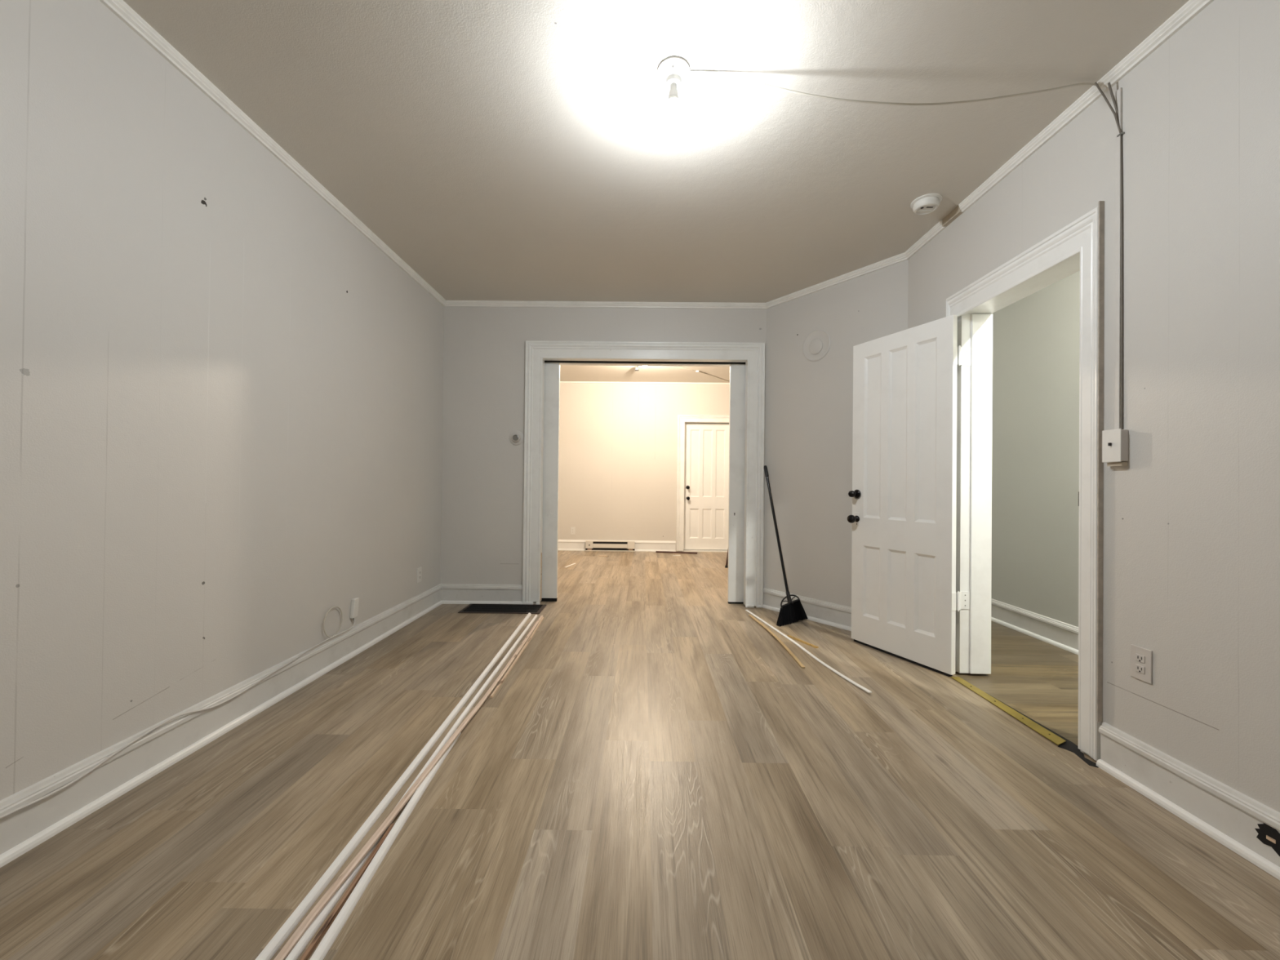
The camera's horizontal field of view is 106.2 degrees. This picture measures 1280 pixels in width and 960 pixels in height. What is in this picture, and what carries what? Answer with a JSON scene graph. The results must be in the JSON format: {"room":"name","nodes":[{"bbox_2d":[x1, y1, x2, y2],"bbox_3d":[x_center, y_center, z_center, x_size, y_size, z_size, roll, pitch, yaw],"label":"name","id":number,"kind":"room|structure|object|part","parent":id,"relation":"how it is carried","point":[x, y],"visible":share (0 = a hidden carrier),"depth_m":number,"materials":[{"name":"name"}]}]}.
{"room":"empty living room","nodes":[
{"label":"empty living room","id":0,"kind":"room"},
{"bbox_2d":[0,0,444,800],"bbox_3d":[-1.875,-0.275,1.857,0.120,2.738,5.021,1,0,0],"label":"wall","id":1,"kind":"structure","parent":0,"point":[221,400],"depth_m":1.84,"materials":[{"name":"grey paint"}]},
{"bbox_2d":[0,617,355,819],"bbox_3d":[-1.809,0.911,1.624,0.024,0.111,2.834,1,0,0],"label":"cable","id":2,"kind":"object","parent":1,"relation":"attached to","point":[353,625],"visible":1,"depth_m":1.75,"materials":[{"name":"white plastic"}]},
{"bbox_2d":[0,583,522,867],"bbox_3d":[-1.449,1.012,1.904,0.759,0.173,4.901,1,0,0],"label":"baseboard","id":3,"kind":"structure","parent":1,"relation":"attached to","point":[24,829],"depth_m":1.91,"materials":[{"name":"white wood"}]},
{"bbox_2d":[323,605,342,637],"bbox_3d":[-1.805,0.834,2.829,0.013,0.178,0.179,1,0,0],"label":"cable coil","id":4,"kind":"object","parent":3,"relation":"on","point":[326,634],"visible":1,"depth_m":2.81,"materials":[{"name":"white plastic"}]},
{"bbox_2d":[350,597,359,621],"bbox_3d":[-1.807,0.820,3.045,0.022,0.139,0.066,1,0,0],"label":"cable box","id":5,"kind":"object","parent":1,"relation":"attached to","point":[355,602],"visible":1,"depth_m":3.03,"materials":[{"name":"white plastic"}]},
{"bbox_2d":[417,566,422,582],"bbox_3d":[-1.806,0.777,3.939,0.009,0.120,0.074,1,0,0],"label":"wall outlet","id":6,"kind":"object","parent":1,"relation":"attached to","point":[420,569],"visible":1,"depth_m":3.93,"materials":[{"name":"white plastic"}]},
{"bbox_2d":[440,306,766,606],"bbox_3d":[0.366,-0.232,4.475,5.360,2.738,0.249,1,0,0],"label":"wall","id":7,"kind":"structure","parent":0,"point":[483,402],"depth_m":4.36,"materials":[{"name":"grey paint"}]},
{"bbox_2d":[509,430,524,444],"bbox_3d":[-1.120,-0.382,4.345,0.134,0.134,0.035,1,0,0],"label":"thermostat","id":8,"kind":"object","parent":7,"relation":"attached to","point":[516,437],"visible":1,"depth_m":4.35,"materials":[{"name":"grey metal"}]},
{"bbox_2d":[540,362,559,601],"bbox_3d":[-1.223,0.013,4.479,0.927,2.214,0.042,1,0,0],"label":"door","id":9,"kind":"structure","parent":7,"relation":"in","point":[552,370],"depth_m":4.46,"materials":[{"name":"white wood"}]},
{"bbox_3d":[-1.234,1.105,4.472,0.923,0.030,0.032,1,0,0],"label":"shadow rail","id":10,"kind":"part","parent":9,"relation":"part of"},
{"bbox_3d":[-0.813,0.296,4.454,0.047,0.047,0.004,1,0,0],"label":"flush pull","id":11,"kind":"part","parent":9,"relation":"part of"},
{"bbox_2d":[522,340,764,608],"bbox_3d":[0.034,-0.056,4.458,2.165,2.379,0.289,1,0,0],"label":"door frame","id":12,"kind":"structure","parent":7,"relation":"attached to","point":[536,352],"depth_m":4.33,"materials":[{"name":"white wood"}]},
{"bbox_3d":[0.020,1.119,4.316,2.151,0.026,0.021,1,0,0],"label":"shoe moulding","id":13,"kind":"part","parent":12,"relation":"part of","materials":[{"name":"wood"}]},
{"bbox_2d":[727,364,745,604],"bbox_3d":[1.290,0.039,4.459,0.927,2.214,0.042,1,0,0],"label":"door","id":14,"kind":"structure","parent":7,"relation":"in","point":[737,371],"depth_m":4.45,"materials":[{"name":"white wood"}]},
{"bbox_3d":[0.873,0.314,4.441,0.050,0.050,0.004,1,0,0],"label":"flush pull","id":15,"kind":"part","parent":14,"relation":"part of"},
{"bbox_3d":[1.278,1.138,4.453,0.923,0.016,0.032,1,0,0],"label":"shadow rail","id":16,"kind":"part","parent":14,"relation":"part of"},
{"bbox_2d":[0,550,1279,959],"bbox_3d":[0.580,1.158,3.652,4.892,0.051,8.629,1,0,0],"label":"floor","id":17,"kind":"structure","parent":0,"point":[655,775],"depth_m":1.58,"materials":[{"name":"brown laminate"}]},
{"bbox_2d":[299,822,394,959],"bbox_3d":[-0.769,1.093,1.073,0.016,0.012,0.911,1,0,-2],"label":"strip","id":18,"kind":"object","parent":17,"relation":"on","point":[307,953],"visible":0.88,"depth_m":1.24,"materials":[{"name":"brown wood"}]},
{"bbox_2d":[309,728,461,959],"bbox_3d":[-0.751,1.092,1.347,0.024,0.019,1.503,1,0,-3],"label":"strip","id":19,"kind":"object","parent":17,"relation":"on","point":[335,929],"visible":0.81,"depth_m":1.34,"materials":[{"name":"white paint"}]},
{"bbox_2d":[255,613,531,959],"bbox_3d":[-0.879,1.097,2.268,0.032,0.019,3.441,1,0,-1],"label":"strip","id":20,"kind":"object","parent":17,"relation":"on","point":[267,953],"visible":1,"depth_m":1.48,"materials":[{"name":"white paint"}]},
{"bbox_2d":[273,615,542,959],"bbox_3d":[-0.800,1.093,2.263,0.062,0.030,3.370,1,0,0],"label":"strip","id":21,"kind":"object","parent":17,"relation":"on","point":[302,928],"visible":1,"depth_m":1.46,"materials":[{"name":"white wood"}]},
{"bbox_2d":[284,614,537,959],"bbox_3d":[-0.821,1.100,2.273,0.025,0.015,3.351,1,0,-1],"label":"strip","id":22,"kind":"object","parent":17,"relation":"on","point":[313,927],"visible":0.86,"depth_m":1.38,"materials":[{"name":"white paint"}]},
{"bbox_2d":[457,604,546,613],"bbox_3d":[-1.182,1.115,4.168,0.687,0.006,0.291,1,0,0],"label":"floor vent","id":23,"kind":"object","parent":17,"relation":"in","point":[474,608],"visible":1,"depth_m":4.16,"materials":[{"name":"black metal"}]},
{"bbox_2d":[489,617,543,697],"bbox_3d":[-0.768,1.110,3.173,0.017,0.010,1.451,1,0,-1],"label":"strip","id":24,"kind":"object","parent":17,"relation":"on","point":[495,690],"visible":1,"depth_m":2.92,"materials":[{"name":"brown wood"}]},
{"bbox_2d":[655,551,697,553],"bbox_3d":[0.580,1.152,7.651,0.658,0.020,0.035,1,0,9],"label":"trim","id":25,"kind":"structure","parent":17,"relation":"on","point":[655,551],"depth_m":7.63,"materials":[{"name":"red wood"}]},
{"bbox_2d":[724,549,728,568],"bbox_3d":[1.239,0.698,6.444,0.281,0.924,0.275,1,0,-31],"label":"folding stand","id":26,"kind":"object","parent":17,"relation":"on","point":[726,562],"visible":0.17,"depth_m":6.35,"materials":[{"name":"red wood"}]},
{"bbox_3d":[1.209,0.704,6.392,0.159,0.892,0.026,1,0,-26],"label":"leg","id":27,"kind":"part","parent":26,"relation":"part of","materials":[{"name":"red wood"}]},
{"bbox_2d":[748,614,804,667],"bbox_3d":[0.963,1.129,3.465,0.041,0.013,1.153,1,0,-3],"label":"wood strip","id":28,"kind":"object","parent":17,"relation":"on","point":[772,633],"visible":1,"depth_m":3.33,"materials":[{"name":"beige wood"}]},
{"bbox_2d":[764,465,808,626],"bbox_3d":[1.224,0.507,4.014,0.298,1.274,0.560,1,0,0],"label":"broom","id":29,"kind":"object","parent":17,"relation":"on","point":[792,611],"visible":1,"depth_m":3.91,"materials":[{"name":"black paint"}]},
{"bbox_3d":[1.172,0.456,4.110,0.023,0.982,0.332,1,0,-19],"label":"handle","id":30,"kind":"part","parent":29,"relation":"part of","materials":[{"name":"black paint"}]},
{"bbox_3d":[1.206,0.972,3.916,0.235,0.114,0.092,1,-1,-37],"label":"head frame","id":31,"kind":"part","parent":29,"relation":"part of","materials":[{"name":"black plastic"}]},
{"bbox_2d":[787,635,818,648],"bbox_3d":[1.139,1.131,3.374,0.027,0.010,0.272,1,0,-26],"label":"wood strip","id":32,"kind":"object","parent":17,"relation":"on","point":[788,636],"visible":1,"depth_m":3.36,"materials":[{"name":"yellow wood"}]},
{"bbox_2d":[745,609,871,693],"bbox_3d":[1.067,1.126,3.366,0.032,0.018,1.702,1,0,-9],"label":"wood strip","id":33,"kind":"object","parent":17,"relation":"on","point":[866,690],"visible":1,"depth_m":3.07,"materials":[{"name":"white paint"}]},
{"bbox_2d":[951,676,1066,745],"bbox_3d":[1.810,1.131,2.408,0.061,0.008,0.730,1,0,0],"label":"threshold strip","id":34,"kind":"object","parent":17,"relation":"on","point":[1047,734],"visible":1,"depth_m":2.32,"materials":[{"name":"yellow wood"}]},
{"bbox_2d":[558,382,729,551],"bbox_3d":[0.112,-0.216,7.890,4.800,2.752,0.120,1,0,0],"label":"wall","id":35,"kind":"structure","parent":0,"point":[618,442],"depth_m":7.83,"materials":[{"name":"beige paint"}]},
{"bbox_2d":[570,527,575,534],"bbox_3d":[-1.094,0.827,7.827,0.074,0.120,0.009,1,0,0],"label":"wall outlet","id":36,"kind":"object","parent":35,"relation":"attached to","point":[572,529],"visible":1,"depth_m":7.83,"materials":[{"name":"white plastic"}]},
{"bbox_2d":[585,540,635,551],"bbox_3d":[-0.481,1.068,7.768,0.793,0.166,0.046,1,0,0],"label":"baseboard heater","id":37,"kind":"object","parent":35,"relation":"attached to","point":[590,545],"visible":1,"depth_m":7.75,"materials":[{"name":"beige metal"}]},
{"bbox_2d":[557,539,675,551],"bbox_3d":[-0.812,1.063,7.811,2.780,0.173,0.034,1,0,0],"label":"baseboard","id":38,"kind":"structure","parent":35,"relation":"attached to","point":[563,544],"depth_m":7.80,"materials":[{"name":"white wood"}]},
{"bbox_3d":[-0.813,1.136,7.801,2.780,0.027,0.017,1,0,0],"label":"shoe moulding","id":39,"kind":"part","parent":38,"relation":"part of","materials":[{"name":"white wood"}]},
{"bbox_2d":[560,381,729,384],"bbox_3d":[0.126,-1.580,7.830,4.600,0.026,0.020,1,0,0],"label":"trim","id":40,"kind":"structure","parent":35,"relation":"attached to","point":[575,382],"depth_m":7.83,"materials":[{"name":"beige paint"}]},
{"bbox_2d":[675,414,728,551],"bbox_3d":[1.106,0.059,7.863,1.011,2.223,0.156,1,0,0],"label":"door frame","id":41,"kind":"structure","parent":35,"relation":"attached to","point":[682,419],"depth_m":7.81,"materials":[{"name":"white wood"}]},
{"bbox_2d":[683,422,728,550],"bbox_3d":[1.106,0.107,7.877,0.767,2.074,0.113,1,0,0],"label":"door","id":42,"kind":"structure","parent":35,"relation":"in","point":[706,460],"depth_m":7.90,"materials":[{"name":"white paint"}]},
{"bbox_2d":[123,0,1188,382],"bbox_3d":[0.095,-1.667,3.676,4.800,0.114,8.729,1,0,0],"label":"ceiling","id":43,"kind":"structure","parent":0,"point":[515,150],"depth_m":2.16,"materials":[{"name":"beige paint"}]},
{"bbox_2d":[657,55,689,115],"bbox_3d":[0.133,-1.535,1.904,0.128,0.175,0.128,1,0,0],"label":"ceiling light","id":44,"kind":"object","parent":43,"relation":"attached to","point":[673,71],"visible":1,"depth_m":1.88,"materials":[{"name":"ceramic"}]},
{"bbox_3d":[0.132,-1.469,1.903,0.060,0.042,0.060,1,0,0],"label":"bulb","id":45,"kind":"part","parent":44,"relation":"part of","materials":[{"name":"white glass"}]},
{"bbox_2d":[674,366,729,382],"bbox_3d":[0.800,-1.581,7.011,0.109,0.022,2.047,0,-1,45],"label":"cable","id":46,"kind":"object","parent":43,"relation":"attached to","point":[674,366],"visible":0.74,"depth_m":7.00,"materials":[{"name":"white plastic"}]},
{"bbox_2d":[690,70,1099,105],"bbox_3d":[1.018,-1.550,1.913,1.640,0.122,0.018,1,0,-1],"label":"cable","id":47,"kind":"object","parent":43,"relation":"attached to","point":[693,71],"visible":1,"depth_m":1.91,"materials":[{"name":"white plastic"}]},
{"bbox_2d":[910,193,942,214],"bbox_3d":[1.643,-1.576,2.762,0.158,0.049,0.158,1,0,0],"label":"smoke detector","id":48,"kind":"object","parent":43,"relation":"attached to","point":[925,204],"visible":1,"depth_m":2.73,"materials":[{"name":"plastic"}]},
{"bbox_2d":[764,259,908,607],"bbox_3d":[1.594,-0.224,3.853,0.935,2.738,0.975,1,0,0],"label":"wall","id":49,"kind":"structure","parent":0,"point":[809,431],"depth_m":3.92,"materials":[{"name":"grey paint"}]},
{"bbox_2d":[99,0,946,309],"bbox_3d":[0.035,-1.601,1.912,3.672,0.046,4.901,1,0,0],"label":"trim","id":50,"kind":"structure","parent":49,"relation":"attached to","point":[120,8],"depth_m":3.03,"materials":[{"name":"beige paint"}]},
{"bbox_2d":[762,587,851,631],"bbox_3d":[1.472,1.058,3.834,0.034,0.173,1.227,1,-1,-37],"label":"baseboard","id":51,"kind":"structure","parent":49,"relation":"attached to","point":[834,615],"depth_m":3.88,"materials":[{"name":"white wood"}]},
{"bbox_3d":[1.464,1.131,3.829,0.017,0.027,1.227,1,-1,-37],"label":"shoe moulding","id":52,"kind":"part","parent":51,"relation":"part of","materials":[{"name":"white wood"}]},
{"bbox_2d":[802,328,831,361],"bbox_3d":[1.440,-1.103,3.938,0.017,0.258,0.258,1,-1,-37],"label":"cover","id":53,"kind":"object","parent":49,"relation":"attached to","point":[816,344],"visible":1,"depth_m":3.93,"materials":[{"name":"grey paint"}]},
{"bbox_2d":[991,271,1079,626],"bbox_3d":[2.978,-0.223,2.005,0.100,2.738,4.651,1,0,0],"label":"wall","id":54,"kind":"structure","parent":0,"point":[1035,420],"depth_m":3.55,"materials":[{"name":"paint"}]},
{"bbox_2d":[991,598,1078,654],"bbox_3d":[2.897,1.059,1.996,0.034,0.173,4.651,1,0,0],"label":"baseboard","id":55,"kind":"structure","parent":54,"relation":"attached to","point":[1064,636],"depth_m":3.52,"materials":[{"name":"white wood"}]},
{"bbox_3d":[2.888,1.132,1.996,0.017,0.027,4.651,1,0,0],"label":"shoe moulding","id":56,"kind":"part","parent":55,"relation":"part of","materials":[{"name":"white wood"}]},
{"bbox_2d":[907,0,1279,812],"bbox_3d":[1.948,-0.238,1.340,0.190,2.738,4.046,1,0,0],"label":"wall","id":57,"kind":"structure","parent":0,"point":[1191,541],"depth_m":1.63,"materials":[{"name":"grey paint"}]},
{"bbox_2d":[847,315,970,676],"bbox_3d":[1.681,0.091,3.095,0.133,2.098,0.744,1,0,-31],"label":"door","id":58,"kind":"structure","parent":57,"relation":"in","point":[904,492],"depth_m":3.03,"materials":[{"name":"white paint"}]},
{"bbox_3d":[1.494,0.273,3.371,0.074,0.059,0.059,1,0,-24],"label":"knob","id":59,"kind":"part","parent":58,"relation":"part of","materials":[{"name":"black metal"}]},
{"bbox_3d":[1.496,0.098,3.372,0.075,0.060,0.060,1,0,-24],"label":"deadbolt knob","id":60,"kind":"part","parent":58,"relation":"part of","materials":[{"name":"black metal"}]},
{"bbox_3d":[1.528,0.274,3.385,0.004,0.095,0.036,1,0,-24],"label":"lock plate","id":61,"kind":"part","parent":58,"relation":"part of","materials":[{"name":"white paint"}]},
{"bbox_2d":[942,205,963,226],"bbox_3d":[1.865,-1.575,2.868,0.026,0.044,0.158,1,0,0],"label":"trim","id":62,"kind":"structure","parent":57,"relation":"attached to","point":[955,213],"depth_m":2.86,"materials":[{"name":"wood"}]},
{"bbox_2d":[946,200,1104,760],"bbox_3d":[1.943,0.011,2.413,0.213,2.255,0.980,1,0,0],"label":"door frame","id":63,"kind":"structure","parent":57,"relation":"attached to","point":[1078,246],"depth_m":2.29,"materials":[{"name":"white wood"}]},
{"bbox_2d":[958,0,1213,212],"bbox_3d":[1.850,-1.587,1.118,0.031,0.046,3.340,1,0,0],"label":"trim","id":64,"kind":"structure","parent":57,"relation":"attached to","point":[1191,8],"depth_m":1.95,"materials":[{"name":"beige paint"}]},
{"bbox_2d":[1094,81,1124,429],"bbox_3d":[1.837,-0.892,1.884,0.022,1.395,0.088,1,-1,-39],"label":"cable","id":65,"kind":"object","parent":57,"relation":"attached to","point":[1117,119],"visible":0.98,"depth_m":1.85,"materials":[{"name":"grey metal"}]},
{"bbox_2d":[1102,428,1128,466],"bbox_3d":[1.833,-0.124,1.859,0.044,0.141,0.074,1,0,0],"label":"light switch","id":66,"kind":"object","parent":57,"relation":"attached to","point":[1114,442],"visible":1,"depth_m":1.84,"materials":[{"name":"white plastic"}]},
{"bbox_3d":[1.824,-0.132,1.859,0.004,0.126,0.074,1,0,0],"label":"plate","id":67,"kind":"part","parent":66,"relation":"part of","materials":[{"name":"white plastic"}]},
{"bbox_2d":[1114,87,1122,429],"bbox_3d":[1.859,-0.858,1.868,0.009,1.326,0.019,1,0,0],"label":"cable raceway","id":68,"kind":"object","parent":57,"relation":"attached to","point":[1119,92],"visible":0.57,"depth_m":1.86,"materials":[{"name":"white plastic"}]},
{"bbox_2d":[1130,644,1152,684],"bbox_3d":[1.842,0.676,1.768,0.009,0.120,0.074,1,0,0],"label":"wall outlet","id":69,"kind":"object","parent":57,"relation":"attached to","point":[1141,659],"visible":1,"depth_m":1.76,"materials":[{"name":"white plastic"}]},
{"bbox_2d":[1135,653,1144,663],"bbox_3d":[1.839,0.656,1.768,0.003,0.027,0.032,1,0,0],"label":"receptacle","id":70,"kind":"object","parent":69,"relation":"attached to","point":[1140,657],"depth_m":1.77,"materials":[{"name":"white plastic"}]},
{"bbox_2d":[1135,663,1144,674],"bbox_3d":[1.839,0.695,1.768,0.003,0.027,0.032,1,0,0],"label":"receptacle","id":71,"kind":"object","parent":69,"relation":"attached to","point":[1140,668],"depth_m":1.77,"materials":[{"name":"white plastic"}]},
{"bbox_2d":[1096,722,1279,879],"bbox_3d":[1.817,1.038,0.668,0.034,0.173,2.479,1,0,0],"label":"baseboard","id":72,"kind":"structure","parent":57,"relation":"attached to","point":[1243,824],"depth_m":1.57,"materials":[{"name":"white wood"}]}
]}

